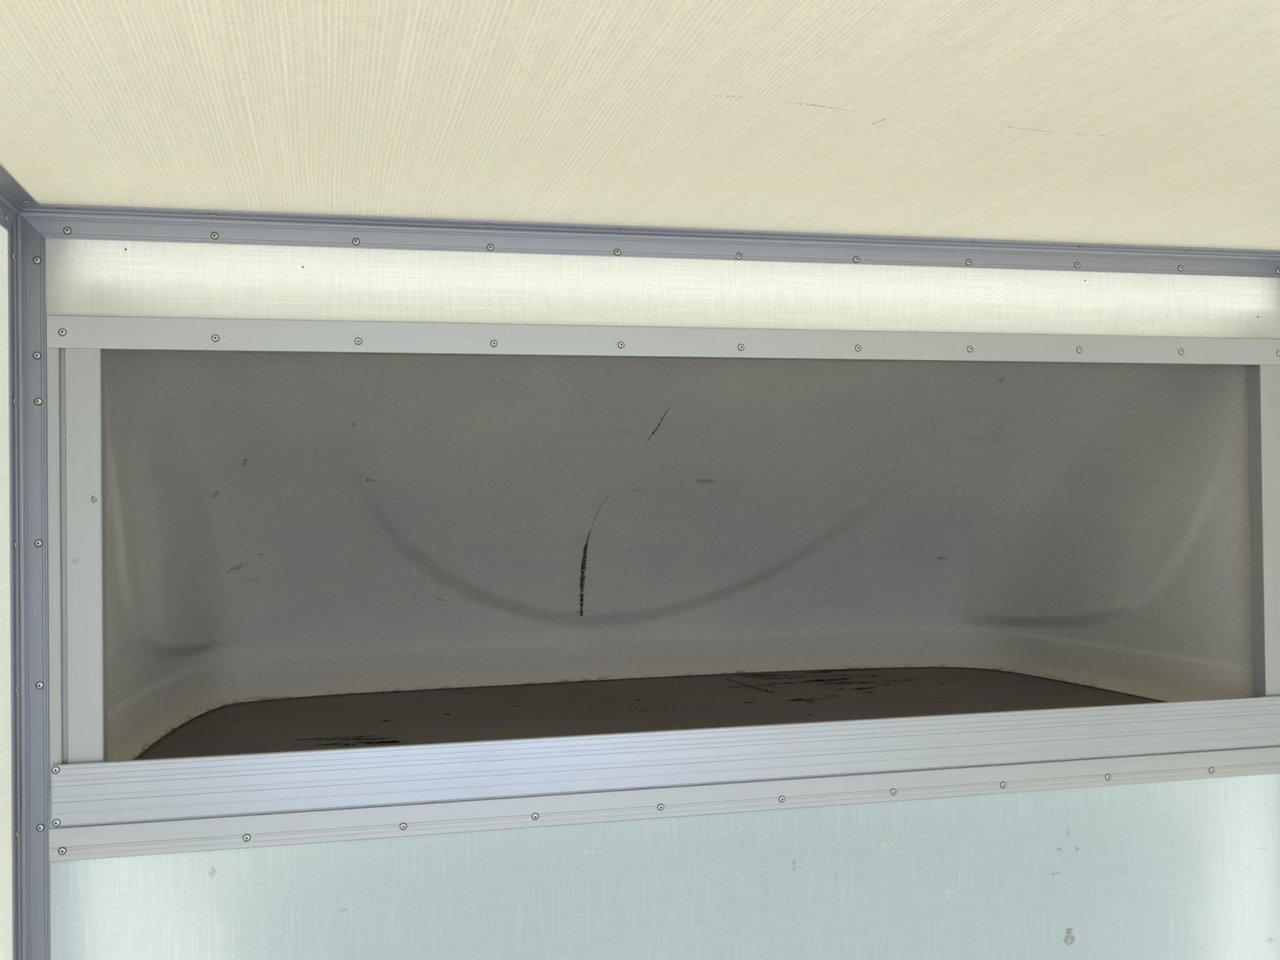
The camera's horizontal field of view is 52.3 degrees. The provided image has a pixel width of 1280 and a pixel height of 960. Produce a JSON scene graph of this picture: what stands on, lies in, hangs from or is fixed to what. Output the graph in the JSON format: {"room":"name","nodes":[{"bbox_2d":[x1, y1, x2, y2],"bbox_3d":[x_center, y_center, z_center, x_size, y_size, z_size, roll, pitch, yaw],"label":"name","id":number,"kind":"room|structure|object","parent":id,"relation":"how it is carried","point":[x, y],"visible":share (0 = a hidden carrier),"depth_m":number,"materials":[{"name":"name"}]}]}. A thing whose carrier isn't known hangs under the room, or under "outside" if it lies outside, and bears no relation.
{"room":"cargo space","nodes":[
{"label":"cargo space","id":0,"kind":"room"},
{"bbox_2d":[0,225,12,959],"bbox_3d":[-0.369,0.697,-0.226,0.001,2.210,4.210,-1,-1,-14],"label":"wall","id":1,"kind":"structure","parent":0,"point":[6,868],"depth_m":1.75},
{"bbox_2d":[0,163,39,231],"bbox_3d":[-0.361,-0.389,-0.214,0.040,0.040,4.200,-1,-1,-14],"label":"trim","id":2,"kind":"structure","parent":1,"relation":"attached to","point":[14,197],"depth_m":1.74,"materials":[{"name":"metal"}]},
{"bbox_2d":[7,212,50,959],"bbox_3d":[-0.836,0.725,1.816,0.093,2.210,0.080,-1,-1,-14],"label":"trim","id":3,"kind":"structure","parent":1,"relation":"attached to","point":[27,314],"depth_m":1.82,"materials":[{"name":"metal"}]},
{"bbox_2d":[0,0,1279,250],"bbox_3d":[0.661,-0.418,0.039,2.166,0.001,4.210,-1,-1,-14],"label":"ceiling","id":4,"kind":"structure","parent":0,"point":[1146,122],"depth_m":1.39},
{"bbox_2d":[45,238,1279,959],"bbox_3d":[0.181,0.716,2.062,2.146,2.210,0.001,-1,-1,-14],"label":"wall","id":5,"kind":"structure","parent":0,"point":[1188,869],"depth_m":2.05,"materials":[{"name":"white plastic"}]},
{"bbox_2d":[46,347,107,795],"bbox_3d":[-0.797,0.128,1.847,0.070,0.625,0.035,-1,-1,-14],"label":"trim","id":6,"kind":"structure","parent":5,"relation":"attached to","point":[78,715],"depth_m":1.83,"materials":[{"name":"metal"}]},
{"bbox_2d":[17,203,1279,277],"bbox_3d":[0.167,-0.379,2.079,2.186,0.060,0.090,-1,-1,-14],"label":"trim","id":7,"kind":"structure","parent":5,"relation":"attached to","point":[60,221],"depth_m":2.02,"materials":[{"name":"metal"}]},
{"bbox_2d":[46,315,1279,366],"bbox_3d":[0.167,-0.217,2.084,2.063,0.045,0.036,-1,-1,-14],"label":"header strip","id":8,"kind":"object","parent":5,"relation":"attached to","point":[104,333],"visible":1,"depth_m":2.02,"materials":[{"name":"metal"}]},
{"bbox_2d":[48,745,1279,862],"bbox_3d":[0.179,0.498,2.064,2.064,0.052,0.010,-1,-1,-14],"label":"strip","id":9,"kind":"object","parent":5,"relation":"attached to","point":[224,832],"visible":1,"depth_m":2.01,"materials":[{"name":"metal"}]},
{"bbox_2d":[51,695,1279,826],"bbox_3d":[0.175,0.432,2.070,2.050,0.091,0.051,-1,-1,-14],"label":"metal trim strip","id":10,"kind":"object","parent":5,"relation":"attached to","point":[170,788],"visible":1,"depth_m":2.00,"materials":[{"name":"metal"}]},
{"bbox_2d":[133,666,1167,759],"bbox_3d":[0.071,0.445,2.477,1.975,0.021,0.874,-1,-1,-14],"label":"floor","id":11,"kind":"structure","parent":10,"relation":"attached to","point":[501,712],"depth_m":2.52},
{"bbox_2d":[1247,364,1279,697],"bbox_3d":[1.125,0.110,2.313,0.070,0.625,0.034,-1,-1,-14],"label":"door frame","id":12,"kind":"structure","parent":5,"relation":"attached to","point":[1263,380],"depth_m":2.29,"materials":[{"name":"metal"}]},
{"bbox_2d":[48,315,1279,761],"bbox_3d":[0.069,0.076,2.502,2.063,0.728,0.884,-1,-1,-14],"label":"storage recess","id":13,"kind":"object","parent":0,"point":[279,526],"visible":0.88,"depth_m":2.62,"materials":[{"name":"grey plastic"}]}
]}

